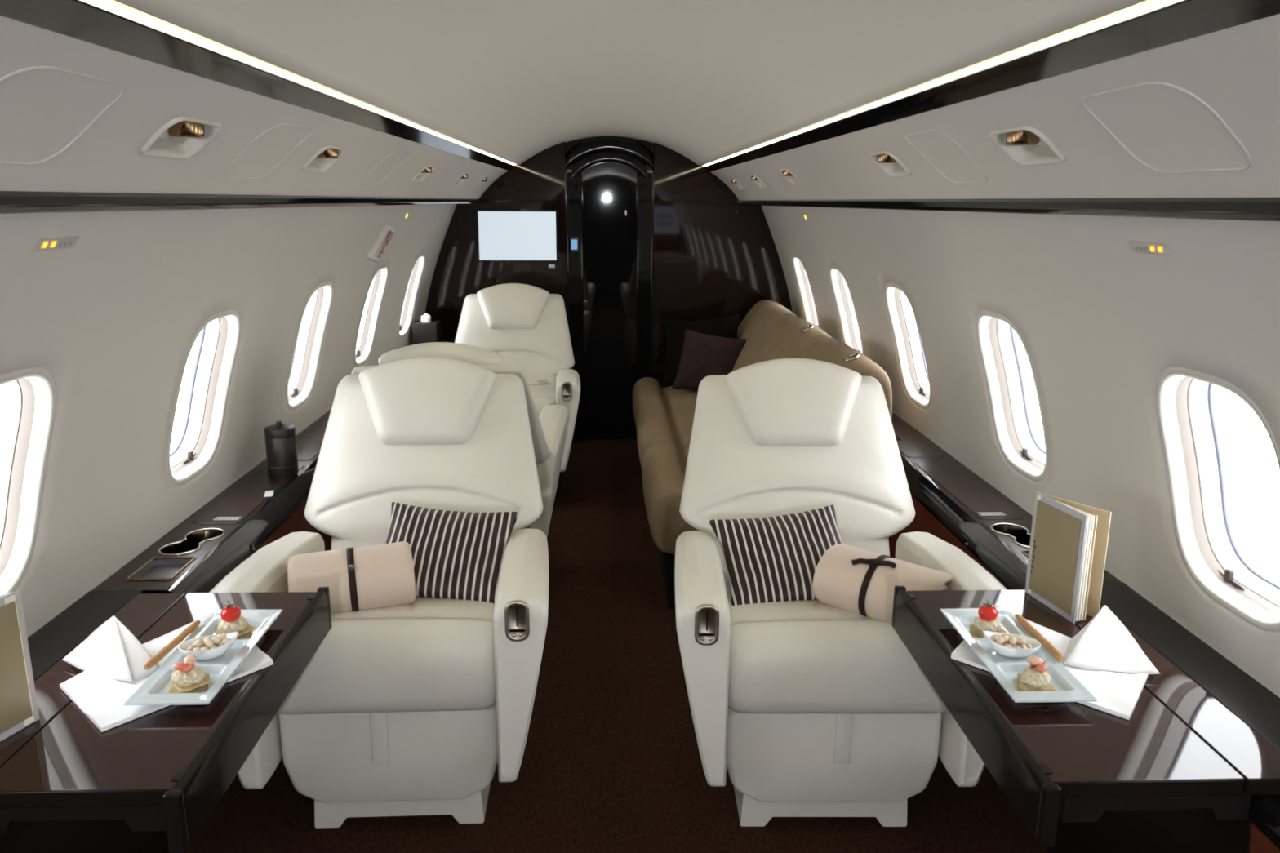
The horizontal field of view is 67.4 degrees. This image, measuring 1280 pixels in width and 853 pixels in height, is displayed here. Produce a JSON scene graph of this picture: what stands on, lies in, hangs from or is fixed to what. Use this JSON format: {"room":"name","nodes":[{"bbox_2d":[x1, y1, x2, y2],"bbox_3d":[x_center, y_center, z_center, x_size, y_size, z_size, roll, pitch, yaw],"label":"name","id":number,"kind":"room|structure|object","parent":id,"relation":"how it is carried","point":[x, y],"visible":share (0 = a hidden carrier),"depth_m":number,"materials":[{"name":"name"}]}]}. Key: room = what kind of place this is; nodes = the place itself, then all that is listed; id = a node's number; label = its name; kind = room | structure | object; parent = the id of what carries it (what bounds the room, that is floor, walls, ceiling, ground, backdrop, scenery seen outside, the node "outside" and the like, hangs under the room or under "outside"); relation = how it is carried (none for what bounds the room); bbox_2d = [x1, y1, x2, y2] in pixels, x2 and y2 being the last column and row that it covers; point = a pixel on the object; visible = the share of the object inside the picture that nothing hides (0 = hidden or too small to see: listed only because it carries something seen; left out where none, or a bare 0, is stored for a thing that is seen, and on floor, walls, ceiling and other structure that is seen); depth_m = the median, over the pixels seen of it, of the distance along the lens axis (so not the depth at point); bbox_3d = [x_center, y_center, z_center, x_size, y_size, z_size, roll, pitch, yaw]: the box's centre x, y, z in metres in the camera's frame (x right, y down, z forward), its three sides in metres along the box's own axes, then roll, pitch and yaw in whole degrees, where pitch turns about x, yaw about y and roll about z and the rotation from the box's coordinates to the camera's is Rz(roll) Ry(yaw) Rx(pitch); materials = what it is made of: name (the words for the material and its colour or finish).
{"room":"aircraft cabin","nodes":[
{"label":"aircraft cabin","id":0,"kind":"room"},
{"bbox_2d":[0,204,456,636],"bbox_3d":[-1.021,-0.020,1.810,0.233,0.782,7.600,0,13,-2],"label":"wall","id":1,"kind":"structure","parent":0,"point":[113,320],"depth_m":2.08,"materials":[{"name":"grey plastic"}]},
{"bbox_2d":[0,373,53,595],"bbox_3d":[-1.105,0.119,1.568,0.199,0.419,0.328,0,13,-2],"label":"window","id":2,"kind":"structure","parent":1,"relation":"in","point":[19,400],"depth_m":1.71,"materials":[{"name":"white plastic"}]},
{"bbox_2d":[31,235,79,251],"bbox_3d":[-0.920,-0.289,1.511,0.011,0.020,0.123,0,13,-2],"label":"sign","id":3,"kind":"object","parent":1,"relation":"attached to","point":[62,242],"visible":1,"depth_m":1.51,"materials":[{"name":"grey plastic"}]},
{"bbox_2d":[26,408,331,638],"bbox_3d":[-1.151,0.676,1.970,0.018,0.652,7.600,0,13,-2],"label":"trim","id":4,"kind":"structure","parent":1,"relation":"attached to","point":[184,519],"depth_m":2.26,"materials":[{"name":"grey"}]},
{"bbox_2d":[168,313,239,481],"bbox_3d":[-1.134,-0.081,2.420,0.199,0.419,0.328,0,13,-2],"label":"window","id":5,"kind":"structure","parent":1,"relation":"in","point":[215,353],"depth_m":2.56,"materials":[{"name":"white"}]},
{"bbox_2d":[0,191,480,213],"bbox_3d":[-0.787,-0.407,1.727,0.024,0.032,7.600,0,13,-2],"label":"trim","id":6,"kind":"structure","parent":1,"relation":"attached to","point":[11,202],"depth_m":1.57,"materials":[{"name":"black"}]},
{"bbox_2d":[287,284,332,407],"bbox_3d":[-1.164,-0.282,3.272,0.199,0.419,0.328,0,13,-2],"label":"window","id":7,"kind":"structure","parent":1,"relation":"in","point":[304,366],"depth_m":3.41,"materials":[{"name":"white glass"}]},
{"bbox_2d":[355,266,387,364],"bbox_3d":[-1.193,-0.483,4.124,0.199,0.419,0.328,0,13,-2],"label":"window","id":8,"kind":"structure","parent":1,"relation":"in","point":[369,318],"depth_m":4.27,"materials":[{"name":"white"}]},
{"bbox_2d":[365,222,394,262],"bbox_3d":[-1.035,-0.733,3.822,0.076,0.157,0.303,0,13,-2],"label":"exit sign","id":9,"kind":"object","parent":1,"relation":"attached to","point":[379,246],"visible":1,"depth_m":3.79,"materials":[{"name":"white plastic"}]},
{"bbox_2d":[399,255,424,336],"bbox_3d":[-1.223,-0.684,4.976,0.199,0.419,0.328,0,13,-2],"label":"window","id":10,"kind":"structure","parent":1,"relation":"in","point":[412,287],"depth_m":5.12,"materials":[{"name":"white"}]},
{"bbox_2d":[413,142,811,386],"bbox_3d":[-0.178,-0.834,5.677,2.400,1.900,0.240,0,13,-2],"label":"wall","id":11,"kind":"structure","parent":0,"point":[715,256],"depth_m":5.52,"materials":[{"name":"brown wood"}]},
{"bbox_2d":[0,0,514,170],"bbox_3d":[-0.596,-0.585,1.692,0.038,0.035,7.600,0,13,-2],"label":"trim","id":12,"kind":"structure","parent":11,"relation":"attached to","point":[85,20],"depth_m":1.23,"materials":[{"name":"black plastic"}]},
{"bbox_2d":[475,208,558,262],"bbox_3d":[-0.697,-1.087,5.463,0.462,0.296,0.027,0,13,-2],"label":"wall monitor","id":13,"kind":"object","parent":11,"relation":"attached to","point":[503,235],"visible":1,"depth_m":5.45,"materials":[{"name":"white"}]},
{"bbox_2d":[564,136,653,442],"bbox_3d":[-0.179,-0.797,5.694,0.725,1.820,0.133,0,13,-2],"label":"door","id":14,"kind":"structure","parent":11,"relation":"in","point":[610,180],"depth_m":5.69,"materials":[{"name":"black"}]},
{"bbox_2d":[569,236,578,252],"bbox_3d":[-0.383,-1.061,5.586,0.050,0.090,0.018,0,13,-2],"label":"control display","id":15,"kind":"object","parent":14,"relation":"attached to","point":[574,241],"visible":1,"depth_m":5.58,"materials":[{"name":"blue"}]},
{"bbox_2d":[186,439,1048,852],"bbox_3d":[-0.051,1.008,2.086,2.200,0.040,8.200,0,13,-2],"label":"floor","id":16,"kind":"structure","parent":0,"point":[611,762],"depth_m":2.44,"materials":[{"name":"brown carpet"}]},
{"bbox_2d":[0,339,453,852],"bbox_3d":[-1.047,0.677,1.968,0.214,0.649,7.590,0,13,-2],"label":"ledge","id":17,"kind":"object","parent":16,"relation":"on","point":[197,554],"visible":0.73,"depth_m":2.15,"materials":[{"name":"wood"}]},
{"bbox_2d":[125,555,196,580],"bbox_3d":[-1.053,0.320,2.115,0.099,0.020,0.136,0,13,-2],"label":"tray","id":18,"kind":"object","parent":17,"relation":"on","point":[153,567],"depth_m":2.14,"materials":[{"name":"grey metal"}]},
{"bbox_2d":[0,586,332,852],"bbox_3d":[-0.816,0.456,1.623,0.383,0.096,0.715,0,13,-2],"label":"folding table","id":19,"kind":"object","parent":17,"relation":"attached to","point":[168,768],"visible":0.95,"depth_m":1.42,"materials":[{"name":"brown wood"}]},
{"bbox_2d":[0,589,39,742],"bbox_3d":[-0.940,0.361,1.364,0.048,0.211,0.156,9,16,32],"label":"book","id":20,"kind":"object","parent":19,"relation":"on","point":[19,709],"visible":1,"depth_m":1.41,"materials":[{"name":"grey paper"}]},
{"bbox_2d":[59,613,273,732],"bbox_3d":[-0.805,0.401,1.635,0.279,0.009,0.330,11,17,38],"label":"napkin","id":21,"kind":"object","parent":19,"relation":"on","point":[102,700],"visible":0.43,"depth_m":1.54,"materials":[{"name":"white fabric"}]},
{"bbox_2d":[62,615,159,681],"bbox_3d":[-0.883,0.366,1.624,0.176,0.079,0.099,8,15,29],"label":"folded napkin","id":22,"kind":"object","parent":21,"relation":"on","point":[112,651],"visible":0.98,"depth_m":1.61,"materials":[{"name":"white fabric"}]},
{"bbox_2d":[124,608,282,705],"bbox_3d":[-0.731,0.391,1.638,0.127,0.015,0.345,0,13,-2],"label":"serving plate","id":23,"kind":"object","parent":21,"relation":"on","point":[154,691],"visible":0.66,"depth_m":1.59,"materials":[{"name":"white ceramic"}]},
{"bbox_2d":[143,620,200,670],"bbox_3d":[-0.802,0.374,1.651,0.013,0.013,0.170,1,13,3],"label":"breadstick","id":24,"kind":"object","parent":23,"relation":"on","point":[165,651],"visible":1,"depth_m":1.64,"materials":[{"name":"orange food"}]},
{"bbox_2d":[168,654,211,693],"bbox_3d":[-0.721,0.394,1.534,0.064,0.053,0.056,-4,14,-19],"label":"canape","id":25,"kind":"object","parent":23,"relation":"on","point":[188,677],"visible":1,"depth_m":1.52,"materials":[{"name":"beige food"}]},
{"bbox_2d":[177,631,238,661],"bbox_3d":[-0.736,0.376,1.639,0.097,0.038,0.060,-4,14,-16],"label":"bowl","id":26,"kind":"object","parent":23,"relation":"on","point":[212,654],"visible":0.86,"depth_m":1.63,"materials":[{"name":"white ceramic"}]},
{"bbox_2d":[204,638,213,647],"bbox_3d":[-0.733,0.368,1.631,0.013,0.014,0.018,-11,17,-40],"label":"nut","id":27,"kind":"object","parent":26,"relation":"in","point":[209,642],"visible":1,"depth_m":1.63,"materials":[{"name":"beige food"}]},
{"bbox_2d":[214,600,255,639],"bbox_3d":[-0.727,0.342,1.718,0.064,0.070,0.056,-7,15,-30],"label":"canape","id":28,"kind":"object","parent":23,"relation":"on","point":[232,621],"visible":0.96,"depth_m":1.71,"materials":[{"name":"red"}]},
{"bbox_2d":[213,516,241,519],"bbox_3d":[-1.051,0.234,2.440,0.066,0.001,0.024,0,13,-2],"label":"placard","id":29,"kind":"object","parent":17,"relation":"on","point":[219,517],"visible":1,"depth_m":2.44,"materials":[{"name":"grey"}]},
{"bbox_2d":[263,421,298,478],"bbox_3d":[-1.053,0.063,2.816,0.086,0.161,0.086,0,13,-2],"label":"canister","id":30,"kind":"object","parent":17,"relation":"on","point":[280,438],"visible":1,"depth_m":2.79,"materials":[{"name":"black metal"}]},
{"bbox_2d":[412,313,441,344],"bbox_3d":[-1.157,-0.517,5.204,0.132,0.198,0.132,0,13,-2],"label":"tissue box","id":31,"kind":"object","parent":17,"relation":"on","point":[425,330],"visible":0.77,"depth_m":5.15,"materials":[{"name":"black leather"}]},
{"bbox_2d":[208,356,548,828],"bbox_3d":[-0.577,0.381,2.450,0.738,1.010,0.964,0,13,-3],"label":"seat","id":32,"kind":"object","parent":16,"relation":"on","point":[415,712],"visible":0.89,"depth_m":2.17,"materials":[{"name":"white leather"}]},
{"bbox_2d":[287,541,416,619],"bbox_3d":[-0.659,0.354,2.203,0.274,0.148,0.192,-4,14,-17],"label":"rolled blanket","id":33,"kind":"object","parent":32,"relation":"on","point":[380,576],"visible":0.82,"depth_m":2.15,"materials":[{"name":"beige fabric"}]},
{"bbox_2d":[276,596,496,715],"bbox_3d":[-0.574,0.473,2.331,0.492,0.201,0.572,0,13,-3],"label":"seat cushion","id":34,"kind":"object","parent":32,"relation":"on","point":[437,655],"depth_m":2.07,"materials":[{"name":"beige leather"}]},
{"bbox_2d":[385,502,519,604],"bbox_3d":[-0.483,0.312,2.375,0.343,0.180,0.305,0,13,-2],"label":"throw pillow","id":35,"kind":"object","parent":32,"relation":"on","point":[455,554],"visible":0.81,"depth_m":2.33,"materials":[{"name":"fabric"}]},
{"bbox_2d":[351,342,569,537],"bbox_3d":[-0.631,0.144,3.455,0.738,1.010,0.964,0,13,-2],"label":"seat","id":36,"kind":"object","parent":16,"relation":"on","point":[548,430],"visible":0.23,"depth_m":3.15,"materials":[{"name":"white leather"}]},
{"bbox_2d":[454,283,580,471],"bbox_3d":[-0.654,-0.182,4.838,0.738,1.010,0.964,0,13,-3],"label":"seat","id":37,"kind":"object","parent":16,"relation":"on","point":[526,325],"visible":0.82,"depth_m":5.02,"materials":[{"name":"white leather"}]},
{"bbox_2d":[529,388,555,416],"bbox_3d":[-0.652,-0.090,4.720,0.492,0.201,0.572,0,13,-3],"label":"seat cushion","id":38,"kind":"object","parent":37,"relation":"on","point":[542,397],"depth_m":4.55,"materials":[{"name":"beige leather"}]},
{"bbox_2d":[632,299,892,609],"bbox_3d":[0.417,-0.040,4.461,0.858,0.917,2.270,0,13,-2],"label":"divan","id":39,"kind":"object","parent":16,"relation":"on","point":[664,417],"visible":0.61,"depth_m":4.10,"materials":[{"name":"beige leather"}]},
{"bbox_2d":[632,377,697,427],"bbox_3d":[0.222,-0.087,5.220,0.520,0.249,0.760,0,13,-2],"label":"seat cushion","id":40,"kind":"object","parent":39,"relation":"on","point":[646,391],"depth_m":5.05,"materials":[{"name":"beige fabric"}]},
{"bbox_2d":[636,404,695,466],"bbox_3d":[0.248,0.087,4.480,0.520,0.249,0.760,0,13,-2],"label":"seat cushion","id":41,"kind":"object","parent":39,"relation":"on","point":[655,424],"depth_m":4.40,"materials":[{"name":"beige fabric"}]},
{"bbox_2d":[641,441,699,555],"bbox_3d":[0.273,0.261,3.746,0.520,0.249,0.750,0,13,-2],"label":"seat cushion","id":42,"kind":"object","parent":39,"relation":"on","point":[664,467],"depth_m":3.43,"materials":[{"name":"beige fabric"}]},
{"bbox_2d":[662,313,740,387],"bbox_3d":[0.336,-0.417,5.290,0.481,0.412,0.222,5,14,18],"label":"throw pillow","id":43,"kind":"object","parent":39,"relation":"on","point":[726,326],"visible":0.43,"depth_m":5.27,"materials":[{"name":"black fabric"}]},
{"bbox_2d":[671,328,746,391],"bbox_3d":[0.379,-0.330,5.075,0.389,0.342,0.192,4,14,15],"label":"throw pillow","id":44,"kind":"object","parent":39,"relation":"on","point":[703,355],"visible":0.75,"depth_m":5.04,"materials":[{"name":"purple fabric"}]},
{"bbox_2d":[732,299,797,371],"bbox_3d":[0.614,-0.395,5.161,0.414,0.520,0.760,0,13,-2],"label":"cushion","id":45,"kind":"object","parent":39,"relation":"on","point":[763,315],"depth_m":4.98,"materials":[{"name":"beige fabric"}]},
{"bbox_2d":[746,315,831,365],"bbox_3d":[0.640,-0.221,4.421,0.414,0.520,0.760,0,13,-2],"label":"cushion","id":46,"kind":"object","parent":39,"relation":"on","point":[788,335],"depth_m":4.37,"materials":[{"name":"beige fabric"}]},
{"bbox_2d":[797,337,892,419],"bbox_3d":[0.665,-0.048,3.687,0.414,0.520,0.750,0,13,-2],"label":"cushion","id":47,"kind":"object","parent":39,"relation":"on","point":[828,349],"depth_m":3.49,"materials":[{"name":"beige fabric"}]},
{"bbox_2d":[674,358,1007,826],"bbox_3d":[0.431,0.385,2.455,0.738,1.010,0.964,0,13,0],"label":"seat","id":48,"kind":"object","parent":16,"relation":"on","point":[807,712],"visible":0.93,"depth_m":2.18,"materials":[{"name":"white leather"}]},
{"bbox_2d":[709,505,842,605],"bbox_3d":[0.361,0.325,2.379,0.345,0.185,0.306,0,13,-3],"label":"throw pillow","id":49,"kind":"object","parent":48,"relation":"on","point":[776,558],"visible":0.82,"depth_m":2.34,"materials":[{"name":"fabric"}]},
{"bbox_2d":[721,567,946,714],"bbox_3d":[0.436,0.477,2.337,0.492,0.201,0.572,0,13,0],"label":"seat cushion","id":50,"kind":"object","parent":48,"relation":"on","point":[789,657],"depth_m":2.07,"materials":[{"name":"beige leather"}]},
{"bbox_2d":[811,543,952,639],"bbox_3d":[0.550,0.368,2.177,0.284,0.155,0.192,10,16,35],"label":"rolled blanket","id":51,"kind":"object","parent":48,"relation":"on","point":[861,581],"visible":0.74,"depth_m":2.14,"materials":[{"name":"beige fabric"}]},
{"bbox_2d":[888,412,1279,852],"bbox_3d":[0.948,0.672,2.036,0.204,0.649,7.590,0,13,-2],"label":"ledge","id":52,"kind":"object","parent":16,"relation":"on","point":[948,499],"visible":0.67,"depth_m":1.90,"materials":[{"name":"wood"}]},
{"bbox_2d":[891,585,1279,848],"bbox_3d":[0.735,0.456,1.658,0.395,0.096,0.710,0,13,-2],"label":"folding table","id":53,"kind":"object","parent":52,"relation":"attached to","point":[1179,747],"visible":0.84,"depth_m":1.43,"materials":[{"name":"brown wood"}]},
{"bbox_2d":[951,604,1148,719],"bbox_3d":[0.723,0.398,1.681,0.339,0.009,0.268,13,18,43],"label":"napkin","id":54,"kind":"object","parent":53,"relation":"on","point":[1116,694],"visible":0.39,"depth_m":1.59,"materials":[{"name":"white fabric"}]},
{"bbox_2d":[940,608,1097,702],"bbox_3d":[0.641,0.393,1.660,0.129,0.015,0.345,0,13,-2],"label":"serving plate","id":55,"kind":"object","parent":54,"relation":"on","point":[1068,688],"visible":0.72,"depth_m":1.61,"materials":[{"name":"white ceramic"}]},
{"bbox_2d":[969,599,1008,638],"bbox_3d":[0.633,0.346,1.734,0.064,0.069,0.056,4,14,15],"label":"canape","id":56,"kind":"object","parent":55,"relation":"on","point":[987,620],"visible":0.95,"depth_m":1.73,"materials":[{"name":"red"}]},
{"bbox_2d":[982,630,1041,658],"bbox_3d":[0.643,0.378,1.661,0.097,0.038,0.060,3,14,12],"label":"bowl","id":57,"kind":"object","parent":55,"relation":"on","point":[1014,653],"visible":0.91,"depth_m":1.65,"materials":[{"name":"white ceramic"}]},
{"bbox_2d":[1017,656,1055,690],"bbox_3d":[0.642,0.398,1.549,0.056,0.052,0.063,5,14,19],"label":"canape","id":58,"kind":"object","parent":55,"relation":"on","point":[1035,677],"visible":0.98,"depth_m":1.54,"materials":[{"name":"beige food"}]},
{"bbox_2d":[1014,613,1064,662],"bbox_3d":[0.704,0.371,1.695,0.013,0.013,0.170,-1,13,-4],"label":"breadstick","id":59,"kind":"object","parent":55,"relation":"on","point":[1048,646],"visible":0.98,"depth_m":1.68,"materials":[{"name":"orange food"}]},
{"bbox_2d":[1062,605,1159,674],"bbox_3d":[0.814,0.367,1.662,0.151,0.075,0.127,5,14,19],"label":"folded napkin","id":60,"kind":"object","parent":54,"relation":"on","point":[1104,643],"visible":0.99,"depth_m":1.65,"materials":[{"name":"white fabric"}]},
{"bbox_2d":[1025,491,1111,623],"bbox_3d":[0.809,0.252,1.859,0.061,0.214,0.158,-8,16,-33],"label":"book","id":61,"kind":"object","parent":53,"relation":"on","point":[1068,547],"visible":0.98,"depth_m":1.83,"materials":[{"name":"grey paper"}]},
{"bbox_2d":[115,0,1146,165],"bbox_3d":[-0.047,-0.689,1.815,1.180,0.210,7.850,0,13,-2],"label":"ceiling","id":62,"kind":"structure","parent":0,"point":[705,82],"depth_m":1.88,"materials":[{"name":"white"}]},
{"bbox_2d":[86,0,218,45],"bbox_3d":[-0.535,-0.389,0.779,0.025,0.012,0.929,0,13,-2],"label":"light strip","id":63,"kind":"object","parent":62,"relation":"attached to","point":[113,5],"visible":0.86,"depth_m":1.07,"materials":[{"name":"beige plastic"}]},
{"bbox_2d":[0,15,507,198],"bbox_3d":[-0.694,-0.494,1.710,0.173,0.156,7.600,0,13,-2],"label":"panel","id":64,"kind":"object","parent":62,"relation":"attached to","point":[42,111],"visible":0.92,"depth_m":1.37,"materials":[{"name":"grey plastic"}]},
{"bbox_2d":[0,65,124,164],"bbox_3d":[-0.681,-0.349,1.087,0.108,0.099,0.239,0,13,-2],"label":"ceiling access panel","id":65,"kind":"object","parent":64,"relation":"attached to","point":[6,76],"visible":1,"depth_m":1.14,"materials":[{"name":"grey plastic"}]},
{"bbox_2d":[139,116,222,159],"bbox_3d":[-0.706,-0.451,1.458,0.082,0.082,0.181,0,13,-2],"label":"light","id":66,"kind":"object","parent":64,"relation":"attached to","point":[190,135],"visible":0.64,"depth_m":1.47,"materials":[{"name":"white plastic"}]},
{"bbox_2d":[224,123,312,178],"bbox_3d":[-0.707,-0.525,1.836,0.108,0.099,0.239,0,13,-2],"label":"ceiling access panel","id":67,"kind":"object","parent":64,"relation":"attached to","point":[293,125],"visible":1,"depth_m":1.81,"materials":[{"name":"grey plastic"}]},
{"bbox_2d":[302,145,346,172],"bbox_3d":[-0.731,-0.624,2.192,0.082,0.082,0.181,0,13,-2],"label":"light","id":68,"kind":"object","parent":64,"relation":"attached to","point":[328,155],"visible":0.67,"depth_m":2.20,"materials":[{"name":"white plastic"}]},
{"bbox_2d":[360,150,410,186],"bbox_3d":[-0.740,-0.752,2.799,0.108,0.099,0.239,0,13,-2],"label":"ceiling access panel","id":69,"kind":"object","parent":64,"relation":"attached to","point":[397,150],"visible":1,"depth_m":2.76,"materials":[{"name":"grey plastic"}]},
{"bbox_2d":[411,164,435,182],"bbox_3d":[-0.772,-0.903,3.374,0.082,0.082,0.181,0,13,-2],"label":"light","id":70,"kind":"object","parent":64,"relation":"attached to","point":[426,171],"visible":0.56,"depth_m":3.38,"materials":[{"name":"white plastic"}]},
{"bbox_2d":[452,172,470,186],"bbox_3d":[-0.802,-1.109,4.248,0.082,0.082,0.181,0,13,-2],"label":"light","id":71,"kind":"object","parent":64,"relation":"attached to","point":[464,175],"visible":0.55,"depth_m":4.26,"materials":[{"name":"white plastic"}]},
{"bbox_2d":[474,176,488,187],"bbox_3d":[-0.826,-1.270,4.935,0.082,0.082,0.181,0,13,-2],"label":"light","id":72,"kind":"object","parent":64,"relation":"attached to","point":[483,180],"visible":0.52,"depth_m":4.94,"materials":[{"name":"white plastic"}]},
{"bbox_2d":[204,42,359,101],"bbox_3d":[-0.562,-0.578,1.582,0.025,0.012,0.719,0,13,-2],"label":"light strip","id":73,"kind":"object","parent":62,"relation":"attached to","point":[220,47],"visible":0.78,"depth_m":1.47,"materials":[{"name":"beige plastic"}]},
{"bbox_2d":[350,99,444,135],"bbox_3d":[-0.592,-0.781,2.443,0.025,0.012,1.049,0,13,-2],"label":"light strip","id":74,"kind":"object","parent":62,"relation":"attached to","point":[361,103],"visible":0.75,"depth_m":2.28,"materials":[{"name":"beige plastic"}]},
{"bbox_2d":[439,134,489,154],"bbox_3d":[-0.630,-1.038,3.537,0.025,0.012,1.199,0,13,-2],"label":"light strip","id":75,"kind":"object","parent":62,"relation":"attached to","point":[445,136],"visible":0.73,"depth_m":3.38,"materials":[{"name":"beige plastic"}]},
{"bbox_2d":[487,153,515,164],"bbox_3d":[-0.672,-1.323,4.743,0.025,0.012,1.279,0,13,-2],"label":"light strip","id":76,"kind":"object","parent":62,"relation":"attached to","point":[490,154],"visible":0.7,"depth_m":4.60,"materials":[{"name":"beige plastic"}]},
{"bbox_2d":[702,155,732,165],"bbox_3d":[0.375,-1.326,4.779,0.025,0.012,1.279,0,13,-2],"label":"light strip","id":77,"kind":"object","parent":62,"relation":"attached to","point":[728,156],"visible":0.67,"depth_m":4.66,"materials":[{"name":"beige plastic"}]},
{"bbox_2d":[730,137,782,155],"bbox_3d":[0.417,-1.041,3.572,0.025,0.012,1.199,0,13,-2],"label":"light strip","id":78,"kind":"object","parent":62,"relation":"attached to","point":[776,138],"visible":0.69,"depth_m":3.44,"materials":[{"name":"beige plastic"}]},
{"bbox_2d":[778,97,892,138],"bbox_3d":[0.457,-0.769,2.415,0.025,0.012,1.179,0,13,-2],"label":"light strip","id":79,"kind":"object","parent":62,"relation":"attached to","point":[882,100],"visible":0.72,"depth_m":2.22,"materials":[{"name":"beige plastic"}]},
{"bbox_2d":[704,0,1279,172],"bbox_3d":[0.511,-0.588,1.730,0.038,0.035,7.600,0,13,-2],"label":"trim","id":80,"kind":"structure","parent":62,"relation":"attached to","point":[1177,20],"depth_m":1.19,"materials":[{"name":"black plastic"}]},
{"bbox_2d":[710,13,1279,199],"bbox_3d":[0.608,-0.497,1.754,0.173,0.156,7.600,0,13,-2],"label":"panel","id":81,"kind":"object","parent":62,"relation":"attached to","point":[1235,70],"visible":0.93,"depth_m":1.32,"materials":[{"name":"grey plastic"}]},
{"bbox_2d":[728,177,744,189],"bbox_3d":[0.515,-1.279,5.000,0.082,0.082,0.181,0,13,-2],"label":"light","id":82,"kind":"object","parent":81,"relation":"attached to","point":[733,180],"visible":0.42,"depth_m":5.00,"materials":[{"name":"white plastic"}]},
{"bbox_2d":[748,174,766,187],"bbox_3d":[0.539,-1.118,4.319,0.082,0.082,0.181,0,13,-2],"label":"light","id":83,"kind":"object","parent":81,"relation":"attached to","point":[753,177],"visible":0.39,"depth_m":4.32,"materials":[{"name":"white plastic"}]},
{"bbox_2d":[778,168,802,185],"bbox_3d":[0.566,-0.935,3.541,0.082,0.082,0.181,0,13,-2],"label":"light","id":84,"kind":"object","parent":81,"relation":"attached to","point":[790,176],"visible":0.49,"depth_m":3.55,"materials":[{"name":"white plastic"}]},
{"bbox_2d":[868,151,911,177],"bbox_3d":[0.609,-0.643,2.301,0.082,0.082,0.181,0,13,-2],"label":"light","id":85,"kind":"object","parent":81,"relation":"attached to","point":[888,162],"visible":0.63,"depth_m":2.32,"materials":[{"name":"white plastic"}]},
{"bbox_2d":[904,129,986,183],"bbox_3d":[0.610,-0.539,1.924,0.108,0.099,0.239,0,13,-2],"label":"ceiling access panel","id":86,"kind":"object","parent":81,"relation":"attached to","point":[905,135],"visible":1,"depth_m":1.90,"materials":[{"name":"grey plastic"}]},
{"bbox_2d":[988,125,1065,165],"bbox_3d":[0.635,-0.466,1.552,0.082,0.082,0.181,0,13,-2],"label":"light","id":87,"kind":"object","parent":81,"relation":"attached to","point":[1019,143],"visible":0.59,"depth_m":1.57,"materials":[{"name":"white plastic"}]},
{"bbox_2d":[1080,81,1251,173],"bbox_3d":[0.636,-0.363,1.175,0.108,0.099,0.239,0,13,-2],"label":"ceiling access panel","id":88,"kind":"object","parent":81,"relation":"attached to","point":[1201,100],"visible":1,"depth_m":1.14,"materials":[{"name":"grey plastic"}]},
{"bbox_2d":[884,10,1136,99],"bbox_3d":[0.491,-0.534,1.418,0.025,0.012,0.869,0,13,-2],"label":"light strip","id":89,"kind":"object","parent":62,"relation":"attached to","point":[1119,15],"visible":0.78,"depth_m":1.24,"materials":[{"name":"beige plastic"}]},
{"bbox_2d":[1120,0,1175,13],"bbox_3d":[0.519,-0.348,0.630,0.025,0.012,0.749,0,13,-2],"label":"light strip","id":90,"kind":"object","parent":62,"relation":"attached to","point":[1146,5],"visible":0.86,"depth_m":0.96,"materials":[{"name":"beige plastic"}]},
{"bbox_2d":[761,205,1279,696],"bbox_3d":[0.929,-0.025,1.877,0.233,0.782,7.600,0,13,-2],"label":"wall","id":91,"kind":"structure","parent":0,"point":[1100,323],"depth_m":2.01,"materials":[{"name":"grey plastic"}]},
{"bbox_2d":[792,257,817,326],"bbox_3d":[0.912,-0.690,5.049,0.199,0.419,0.328,0,13,-2],"label":"window","id":92,"kind":"structure","parent":91,"relation":"in","point":[802,277],"depth_m":5.20,"materials":[{"name":"white"}]},
{"bbox_2d":[830,268,862,353],"bbox_3d":[0.942,-0.489,4.197,0.199,0.419,0.328,0,13,-2],"label":"window","id":93,"kind":"structure","parent":91,"relation":"in","point":[849,322],"depth_m":4.34,"materials":[{"name":"white"}]},
{"bbox_2d":[885,285,929,406],"bbox_3d":[0.971,-0.288,3.345,0.199,0.419,0.328,0,13,-2],"label":"window","id":94,"kind":"structure","parent":91,"relation":"in","point":[912,358],"depth_m":3.49,"materials":[{"name":"white"}]},
{"bbox_2d":[737,196,1279,222],"bbox_3d":[0.699,-0.411,1.778,0.024,0.032,7.600,0,13,-2],"label":"trim","id":95,"kind":"structure","parent":91,"relation":"attached to","point":[1246,209],"depth_m":1.49,"materials":[{"name":"black"}]},
{"bbox_2d":[977,314,1045,477],"bbox_3d":[1.001,-0.087,2.493,0.199,0.419,0.328,0,13,-2],"label":"window","id":96,"kind":"structure","parent":91,"relation":"in","point":[999,349],"depth_m":2.63,"materials":[{"name":"white"}]},
{"bbox_2d":[892,411,1279,697],"bbox_3d":[1.052,0.670,2.045,0.018,0.652,7.600,0,13,-2],"label":"trim","id":97,"kind":"structure","parent":91,"relation":"attached to","point":[1108,571],"depth_m":2.08,"materials":[{"name":"grey"}]},
{"bbox_2d":[1128,240,1172,255],"bbox_3d":[0.848,-0.297,1.595,0.011,0.020,0.123,0,13,-2],"label":"sign","id":98,"kind":"object","parent":91,"relation":"attached to","point":[1156,248],"visible":1,"depth_m":1.59,"materials":[{"name":"grey plastic"}]},
{"bbox_2d":[1158,373,1279,625],"bbox_3d":[1.030,0.114,1.640,0.199,0.419,0.328,0,13,-2],"label":"window","id":99,"kind":"structure","parent":91,"relation":"in","point":[1196,421],"depth_m":1.77,"materials":[{"name":"white plastic"}]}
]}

